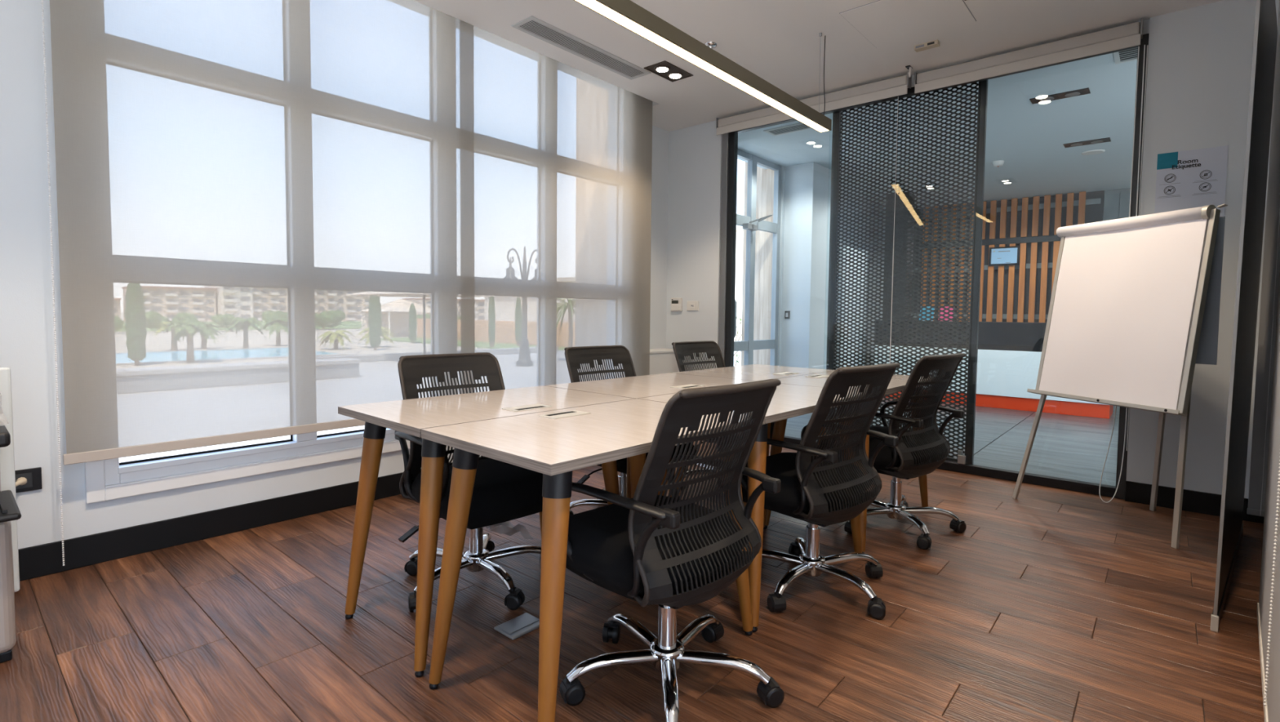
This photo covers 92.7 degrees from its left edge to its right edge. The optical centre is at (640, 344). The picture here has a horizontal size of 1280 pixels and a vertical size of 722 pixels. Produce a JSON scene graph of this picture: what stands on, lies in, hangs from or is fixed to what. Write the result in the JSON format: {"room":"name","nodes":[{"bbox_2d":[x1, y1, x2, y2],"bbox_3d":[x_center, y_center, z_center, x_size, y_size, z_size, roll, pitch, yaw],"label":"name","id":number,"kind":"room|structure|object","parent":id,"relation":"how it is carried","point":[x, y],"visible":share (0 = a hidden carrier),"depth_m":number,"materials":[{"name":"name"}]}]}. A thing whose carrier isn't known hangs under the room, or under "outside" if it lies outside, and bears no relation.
{"room":"office","nodes":[
{"label":"office","id":0,"kind":"room"},
{"bbox_2d":[0,0,668,548],"bbox_3d":[-1.603,-0.624,3.540,0.345,3.000,6.100,3,4,41],"label":"wall","id":1,"kind":"structure","parent":0,"point":[27,347],"depth_m":2.42,"materials":[{"name":"white paint"}]},
{"bbox_2d":[14,466,42,493],"bbox_3d":[-2.408,0.535,2.354,0.078,0.087,0.142,3,4,41],"label":"wall socket","id":2,"kind":"object","parent":1,"relation":"attached to","point":[26,479],"visible":0.73,"depth_m":2.40,"materials":[{"name":"black plastic"}]},
{"bbox_2d":[84,427,409,503],"bbox_3d":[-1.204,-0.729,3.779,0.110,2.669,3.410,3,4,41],"label":"window sill","id":3,"kind":"structure","parent":1,"relation":"in","point":[109,478],"depth_m":2.88,"materials":[{"name":"white plastic"}]},
{"bbox_2d":[17,455,484,580],"bbox_3d":[-1.728,0.831,3.212,0.014,0.125,5.350,3,4,41],"label":"baseboard","id":4,"kind":"structure","parent":1,"relation":"attached to","point":[43,559],"depth_m":2.79,"materials":[{"name":"black"}]},
{"bbox_2d":[119,351,741,462],"bbox_3d":[-2.991,0.708,10.543,10.780,0.202,40.000,3,4,41],"label":"floor","id":5,"kind":"structure","parent":0,"point":[362,427],"depth_m":5.26,"materials":[{"name":"grey stone"}]},
{"bbox_2d":[733,315,742,365],"bbox_3d":[1.315,0.016,10.108,1.028,1.329,1.425,3,4,41],"label":"shrub","id":6,"kind":"object","parent":5,"relation":"on","point":[740,319],"visible":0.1,"depth_m":10.15,"materials":[{"name":"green plant"}]},
{"bbox_2d":[0,397,1264,721],"bbox_3d":[2.475,0.961,3.931,6.100,0.120,11.920,3,4,41],"label":"floor","id":7,"kind":"structure","parent":0,"point":[1051,604],"depth_m":2.10,"materials":[{"name":"brown wood"}]},
{"bbox_2d":[0,367,21,662],"bbox_3d":[-2.076,0.525,1.805,0.455,0.870,0.345,3,4,41],"label":"water cooler","id":8,"kind":"object","parent":7,"relation":"on","point":[10,512],"visible":1,"depth_m":1.85,"materials":[{"name":"white plastic"}]},
{"bbox_2d":[0,489,21,522],"bbox_3d":[-2.028,0.498,1.772,0.340,0.028,0.300,3,4,41],"label":"drip tray","id":9,"kind":"object","parent":8,"relation":"on","point":[9,508],"depth_m":1.80,"materials":[{"name":"black plastic"}]},
{"bbox_2d":[394,351,542,610],"bbox_3d":[-0.635,0.499,2.388,0.614,0.894,0.624,3,4,45],"label":"office chair","id":10,"kind":"object","parent":7,"relation":"on","point":[503,491],"visible":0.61,"depth_m":2.34,"materials":[{"name":"black plastic"}]},
{"bbox_2d":[337,385,634,676],"bbox_3d":[-0.540,0.582,2.270,0.574,0.742,0.900,3,4,42],"label":"desk","id":11,"kind":"object","parent":7,"relation":"on","point":[409,416],"visible":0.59,"depth_m":2.09,"materials":[{"name":"laminate"}]},
{"bbox_2d":[493,612,539,639],"bbox_3d":[-0.413,0.959,2.082,0.106,0.012,0.140,3,4,41],"label":"box","id":12,"kind":"object","parent":7,"relation":"on","point":[516,627],"visible":0.91,"depth_m":2.07,"materials":[{"name":"grey metal"}]},
{"bbox_2d":[421,398,764,721],"bbox_3d":[-0.111,0.606,1.879,0.574,0.742,0.900,3,4,42],"label":"desk","id":13,"kind":"object","parent":7,"relation":"on","point":[555,443],"visible":0.7,"depth_m":1.66,"materials":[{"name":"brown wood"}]},
{"bbox_2d":[564,345,696,515],"bbox_3d":[-0.080,0.467,3.125,0.637,0.894,0.638,-2,4,-44],"label":"office chair","id":14,"kind":"object","parent":7,"relation":"on","point":[575,357],"visible":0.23,"depth_m":3.20,"materials":[{"name":"black plastic"}]},
{"bbox_2d":[544,373,755,506],"bbox_3d":[0.068,0.554,2.936,0.574,0.742,0.900,3,4,42],"label":"desk","id":15,"kind":"object","parent":7,"relation":"on","point":[647,385],"visible":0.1,"depth_m":2.84,"materials":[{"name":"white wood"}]},
{"bbox_2d":[649,348,679,374],"bbox_3d":[0.128,0.422,5.538,0.237,0.745,0.496,3,4,41],"label":"storage box","id":16,"kind":"object","parent":7,"relation":"on","point":[661,360],"visible":0.23,"depth_m":5.43,"materials":[{"name":"white plastic"}]},
{"bbox_2d":[559,378,784,721],"bbox_3d":[0.075,0.537,1.781,0.604,0.894,0.632,-2,4,-44],"label":"office chair","id":17,"kind":"object","parent":7,"relation":"on","point":[673,553],"visible":0.98,"depth_m":1.64,"materials":[{"name":"black"}]},
{"bbox_2d":[671,340,773,490],"bbox_3d":[0.495,0.439,3.808,0.620,0.894,0.659,-2,4,-44],"label":"office chair","id":18,"kind":"object","parent":7,"relation":"on","point":[682,348],"visible":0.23,"depth_m":3.94,"materials":[{"name":"black plastic"}]},
{"bbox_2d":[639,382,866,631],"bbox_3d":[0.497,0.579,2.546,0.574,0.742,0.900,3,4,42],"label":"desk","id":19,"kind":"object","parent":7,"relation":"on","point":[788,400],"visible":0.3,"depth_m":2.11,"materials":[{"name":"white laminate"}]},
{"bbox_2d":[670,364,835,495],"bbox_3d":[0.677,0.527,3.603,0.574,0.742,0.900,3,4,42],"label":"desk","id":20,"kind":"object","parent":7,"relation":"on","point":[756,372],"visible":0.1,"depth_m":3.52,"materials":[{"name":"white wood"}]},
{"bbox_2d":[717,362,900,619],"bbox_3d":[0.682,0.511,2.413,0.631,0.894,0.665,-2,4,-40],"label":"office chair","id":21,"kind":"object","parent":7,"relation":"on","point":[822,489],"visible":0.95,"depth_m":2.26,"materials":[{"name":"black plastic"}]},
{"bbox_2d":[764,370,932,552],"bbox_3d":[1.105,0.551,3.212,0.574,0.742,0.900,3,4,42],"label":"desk","id":22,"kind":"object","parent":7,"relation":"on","point":[897,383],"visible":0.18,"depth_m":3.05,"materials":[{"name":"brown wood"}]},
{"bbox_2d":[835,245,866,368],"bbox_3d":[2.686,-0.286,8.135,0.325,1.950,0.765,3,4,41],"label":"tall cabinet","id":23,"kind":"object","parent":7,"relation":"on","point":[840,247],"visible":0.14,"depth_m":7.92,"materials":[{"name":"white"}]},
{"bbox_2d":[818,352,966,549],"bbox_3d":[1.284,0.481,3.124,0.632,0.895,0.613,-2,4,-39],"label":"office chair","id":24,"kind":"object","parent":7,"relation":"on","point":[917,453],"visible":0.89,"depth_m":2.95,"materials":[{"name":"black plastic"}]},
{"bbox_2d":[873,320,1113,418],"bbox_3d":[4.277,0.230,7.533,2.570,1.015,0.630,3,4,41],"label":"reception desk","id":25,"kind":"object","parent":7,"relation":"on","point":[1010,353],"visible":0.24,"depth_m":7.13,"materials":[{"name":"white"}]},
{"bbox_2d":[919,306,934,320],"bbox_3d":[3.711,-0.396,7.903,0.170,0.187,0.113,3,4,41],"label":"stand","id":26,"kind":"object","parent":25,"relation":"on","point":[923,308],"visible":0.31,"depth_m":7.88,"materials":[{"name":"blue"}]},
{"bbox_2d":[937,306,953,320],"bbox_3d":[3.885,-0.386,7.753,0.170,0.187,0.113,3,4,41],"label":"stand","id":27,"kind":"object","parent":25,"relation":"on","point":[941,308],"visible":0.26,"depth_m":7.73,"materials":[{"name":"pink"}]},
{"bbox_2d":[875,320,1046,351],"bbox_3d":[4.290,-0.113,7.527,2.570,0.330,0.600,3,4,41],"label":"countertop","id":28,"kind":"structure","parent":25,"relation":"on","point":[996,335],"depth_m":7.20,"materials":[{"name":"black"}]},
{"bbox_2d":[1012,204,1227,548],"bbox_3d":[2.425,0.144,3.124,0.706,1.600,0.819,2,3,20],"label":"flip chart","id":29,"kind":"object","parent":7,"relation":"on","point":[1135,303],"visible":1,"depth_m":3.02,"materials":[{"name":"white plastic"}]},
{"bbox_2d":[1026,388,1186,416],"bbox_3d":[2.319,0.286,3.101,0.051,0.029,0.794,0,3,-13],"label":"tray","id":30,"kind":"object","parent":29,"relation":"on","point":[1170,408],"depth_m":3.01,"materials":[{"name":"silver metal"}]},
{"bbox_2d":[1209,0,1277,631],"bbox_3d":[2.515,-0.254,2.522,1.433,2.450,0.033,-2,4,-43],"label":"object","id":31,"kind":"object","parent":7,"relation":"on","point":[1265,32],"visible":1,"depth_m":2.32,"materials":[{"name":"black"}]},
{"bbox_2d":[733,226,743,341],"bbox_3d":[12.520,-6.188,70.890,14.600,10.600,26.600,3,4,41],"label":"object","id":32,"kind":"object","parent":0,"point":[740,231],"visible":0.02,"depth_m":56.66,"materials":[{"name":"beige"}]},
{"bbox_2d":[781,162,831,368],"bbox_3d":[1.999,-0.676,7.301,0.350,2.800,0.600,3,4,41],"label":"wall","id":33,"kind":"structure","parent":0,"point":[807,196],"depth_m":7.08,"materials":[{"name":"grey paint"}]},
{"bbox_2d":[784,311,790,318],"bbox_3d":[1.714,-0.346,7.152,0.060,0.090,0.018,3,4,41],"label":"wall switch","id":34,"kind":"object","parent":33,"relation":"attached to","point":[787,313],"visible":1,"depth_m":7.15,"materials":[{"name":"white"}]},
{"bbox_2d":[413,0,1223,208],"bbox_3d":[2.545,-2.043,3.746,6.200,0.340,11.920,3,4,41],"label":"ceiling","id":35,"kind":"structure","parent":0,"point":[779,42],"depth_m":4.30,"materials":[{"name":"white paint"}]},
{"bbox_2d":[40,0,475,565],"bbox_3d":[-1.639,-0.610,3.043,0.030,2.908,1.898,3,4,41],"label":"roller blind","id":36,"kind":"object","parent":35,"relation":"hanging from","point":[264,207],"visible":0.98,"depth_m":2.84,"materials":[{"name":"beige fabric"}]},
{"bbox_2d":[473,26,652,392],"bbox_3d":[-0.507,-0.867,4.394,0.030,2.509,1.830,3,4,41],"label":"roller blind","id":37,"kind":"object","parent":35,"relation":"hanging from","point":[563,153],"visible":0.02,"depth_m":4.29,"materials":[{"name":"beige fabric"}]},
{"bbox_2d":[511,15,651,79],"bbox_3d":[-0.351,-1.912,3.987,0.192,0.006,1.075,3,4,41],"label":"ceiling vent","id":38,"kind":"object","parent":35,"relation":"in","point":[531,25],"visible":1,"depth_m":3.92,"materials":[{"name":"silver metal"}]},
{"bbox_2d":[644,60,693,82],"bbox_3d":[0.197,-1.919,4.307,0.190,0.013,0.325,3,4,41],"label":"recessed light","id":39,"kind":"object","parent":35,"relation":"in","point":[664,69],"visible":1,"depth_m":4.29,"materials":[{"name":"brown metal"}]},
{"bbox_2d":[573,0,831,132],"bbox_3d":[0.269,-1.555,2.726,0.072,0.580,2.673,3,4,41],"label":"pendant lamp","id":40,"kind":"object","parent":35,"relation":"hanging from","point":[627,14],"visible":1,"depth_m":2.72,"materials":[{"name":"silver"}]},
{"bbox_2d":[704,41,717,48],"bbox_3d":[0.442,-1.879,3.876,0.084,0.045,0.084,3,4,41],"label":"sprinkler","id":41,"kind":"object","parent":35,"relation":"attached to","point":[712,45],"visible":0.59,"depth_m":3.86,"materials":[{"name":"silver metal"}]},
{"bbox_2d":[763,122,812,136],"bbox_3d":[1.388,-1.999,5.665,0.450,0.006,0.210,3,4,41],"label":"ceiling vent","id":42,"kind":"object","parent":35,"relation":"in","point":[797,126],"visible":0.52,"depth_m":5.68,"materials":[{"name":"silver metal"}]},
{"bbox_2d":[839,0,976,48],"bbox_3d":[1.530,-1.868,3.488,0.571,0.004,0.590,3,4,41],"label":"access panel","id":43,"kind":"object","parent":35,"relation":"attached to","point":[883,23],"visible":1,"depth_m":3.49,"materials":[{"name":"grey"}]},
{"bbox_2d":[905,65,912,77],"bbox_3d":[1.840,-1.865,4.189,0.030,0.074,0.060,3,4,41],"label":"bracket","id":44,"kind":"object","parent":35,"relation":"attached to","point":[909,68],"visible":1,"depth_m":4.17,"materials":[{"name":"silver metal"}]},
{"bbox_2d":[914,40,940,52],"bbox_3d":[1.795,-1.872,3.830,0.140,0.026,0.053,3,4,41],"label":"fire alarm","id":45,"kind":"object","parent":35,"relation":"attached to","point":[933,44],"visible":1,"depth_m":3.82,"materials":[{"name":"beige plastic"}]},
{"bbox_2d":[992,160,1004,166],"bbox_3d":[3.978,-2.004,6.793,0.120,0.055,0.118,3,4,41],"label":"smoke detector","id":46,"kind":"object","parent":35,"relation":"attached to","point":[996,163],"visible":1,"depth_m":6.76,"materials":[{"name":"white plastic"}]},
{"bbox_2d":[1029,87,1090,104],"bbox_3d":[3.263,-1.931,4.756,0.380,0.010,0.140,3,4,41],"label":"recessed light","id":47,"kind":"object","parent":35,"relation":"in","point":[1086,91],"visible":1,"depth_m":4.74,"materials":[{"name":"black metal"}]},
{"bbox_2d":[1062,137,1111,147],"bbox_3d":[4.394,-1.983,6.011,0.370,0.010,0.160,3,4,41],"label":"recessed light","id":48,"kind":"object","parent":35,"relation":"in","point":[1104,140],"visible":1,"depth_m":5.99,"materials":[{"name":"black metal"}]},
{"bbox_2d":[1081,149,1105,155],"bbox_3d":[4.712,-1.997,6.357,0.200,0.009,0.200,3,4,41],"label":"ceiling speaker","id":49,"kind":"object","parent":35,"relation":"attached to","point":[1095,151],"visible":1,"depth_m":6.33,"materials":[{"name":"white plastic"}]},
{"bbox_2d":[1113,47,1137,64],"bbox_3d":[3.374,-1.885,3.829,0.640,0.006,0.280,3,4,41],"label":"ceiling vent","id":50,"kind":"object","parent":35,"relation":"in","point":[1127,55],"visible":0.25,"depth_m":4.02,"materials":[{"name":"silver metal"}]},
{"bbox_2d":[1246,0,1279,516],"bbox_3d":[3.107,-0.463,2.981,0.094,2.645,0.021,3,4,41],"label":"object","id":51,"kind":"object","parent":35,"relation":"hanging from","point":[1271,259],"visible":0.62,"depth_m":3.01,"materials":[{"name":"grey metal"}]},
{"bbox_2d":[1256,273,1279,721],"bbox_3d":[1.595,-0.367,1.473,0.020,2.718,1.838,3,4,44],"label":"roller blind","id":52,"kind":"object","parent":35,"relation":"hanging from","point":[1268,611],"visible":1,"depth_m":1.76,"materials":[{"name":"grey fabric"}]},
{"bbox_2d":[777,165,885,365],"bbox_3d":[2.236,-0.711,8.034,0.250,2.800,5.720,3,4,41],"label":"wall","id":53,"kind":"structure","parent":0,"point":[783,170],"depth_m":8.71,"materials":[{"name":"grey"}]},
{"bbox_2d":[741,161,773,365],"bbox_3d":[1.709,-1.049,7.681,0.445,3.700,0.880,3,4,41],"label":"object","id":54,"kind":"structure","parent":53,"relation":"attached to","point":[765,177],"depth_m":7.32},
{"bbox_2d":[733,149,782,365],"bbox_3d":[1.325,-0.651,6.654,0.335,2.800,1.160,3,4,41],"label":"window","id":55,"kind":"structure","parent":53,"relation":"in","point":[749,223],"depth_m":6.72,"materials":[{"name":"silver metal"}]},
{"bbox_2d":[882,191,915,319],"bbox_3d":[3.682,-0.732,8.753,0.300,2.800,0.300,3,4,41],"label":"wall","id":56,"kind":"structure","parent":0,"point":[901,194],"depth_m":8.61,"materials":[{"name":"grey"}]},
{"bbox_2d":[666,0,1279,497],"bbox_3d":[1.888,-0.524,4.475,4.220,2.780,0.130,3,4,41],"label":"wall","id":57,"kind":"structure","parent":0,"point":[1200,58],"depth_m":3.41,"materials":[{"name":"white paint"}]},
{"bbox_2d":[671,297,682,311],"bbox_3d":[0.335,-0.374,5.719,0.122,0.124,0.028,3,4,41],"label":"thermostat","id":58,"kind":"object","parent":57,"relation":"attached to","point":[676,303],"visible":1,"depth_m":5.70,"materials":[{"name":"white plastic"}]},
{"bbox_2d":[686,300,698,310],"bbox_3d":[0.476,-0.354,5.606,0.130,0.089,0.014,3,4,41],"label":"wall socket","id":59,"kind":"object","parent":57,"relation":"attached to","point":[691,305],"visible":1,"depth_m":5.60,"materials":[{"name":"white plastic"}]},
{"bbox_2d":[825,80,988,464],"bbox_3d":[1.909,-0.511,4.520,1.075,2.690,0.055,3,4,41],"label":"mesh screen","id":60,"kind":"object","parent":57,"relation":"attached to","point":[982,93],"visible":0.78,"depth_m":4.45,"materials":[{"name":"black metal"}]},
{"bbox_2d":[718,33,1149,499],"bbox_3d":[1.818,-0.487,4.521,2.887,2.700,0.075,3,4,41],"label":"door frame","id":61,"kind":"structure","parent":57,"relation":"in","point":[730,140],"depth_m":4.27,"materials":[{"name":"grey metal"}]},
{"bbox_2d":[715,71,911,362],"bbox_3d":[1.263,-0.851,4.829,1.595,2.148,0.071,3,4,41],"label":"roller blind","id":62,"kind":"object","parent":61,"relation":"attached to","point":[898,86],"visible":0.91,"depth_m":4.57,"materials":[{"name":"grey fabric"}]},
{"bbox_2d":[957,101,979,463],"bbox_3d":[1.836,-0.463,4.418,1.000,2.538,0.022,3,4,35],"label":"door","id":63,"kind":"structure","parent":61,"relation":"attached to","point":[961,458],"depth_m":4.19,"materials":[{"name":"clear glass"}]},
{"bbox_2d":[914,17,1143,93],"bbox_3d":[2.388,-1.794,3.871,1.230,0.148,0.071,3,4,41],"label":"roller blind","id":64,"kind":"object","parent":61,"relation":"attached to","point":[1130,35],"visible":1,"depth_m":3.78,"materials":[{"name":"grey fabric"}]},
{"bbox_2d":[1098,44,1147,502],"bbox_3d":[2.765,-0.392,3.501,0.190,2.608,0.075,-1,3,-27],"label":"blind cord","id":65,"kind":"object","parent":64,"relation":"hanging from","point":[1144,45],"visible":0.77,"depth_m":3.50,"materials":[{"name":"white plastic"}]},
{"bbox_2d":[1154,145,1228,217],"bbox_3d":[3.039,-0.865,3.377,0.290,0.415,0.005,3,4,41],"label":"poster","id":66,"kind":"object","parent":57,"relation":"attached to","point":[1195,178],"visible":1,"depth_m":3.37,"materials":[{"name":"white paper"}]},
{"bbox_2d":[1124,480,1264,523],"bbox_3d":[3.092,0.876,3.397,0.617,0.118,0.016,3,4,41],"label":"baseboard","id":67,"kind":"structure","parent":57,"relation":"attached to","point":[1197,501],"depth_m":3.42,"materials":[{"name":"black"}]},
{"bbox_2d":[1102,187,1130,221],"bbox_3d":[6.395,-0.680,8.303,6.200,2.800,0.180,3,4,41],"label":"wall","id":68,"kind":"structure","parent":0,"point":[1116,202],"depth_m":8.19,"materials":[{"name":"paint"}]},
{"bbox_2d":[911,190,1104,322],"bbox_3d":[5.282,-1.179,9.065,2.480,1.895,0.150,3,4,41],"label":"wooden slat panel","id":69,"kind":"object","parent":68,"relation":"attached to","point":[1021,292],"visible":0.41,"depth_m":8.85,"materials":[{"name":"brown wood"}]},
{"bbox_2d":[988,245,1020,266],"bbox_3d":[5.306,-1.288,8.908,0.390,0.270,0.039,3,4,41],"label":"monitor","id":70,"kind":"object","parent":69,"relation":"attached to","point":[1000,255],"visible":1,"depth_m":8.89,"materials":[{"name":"black glass"}]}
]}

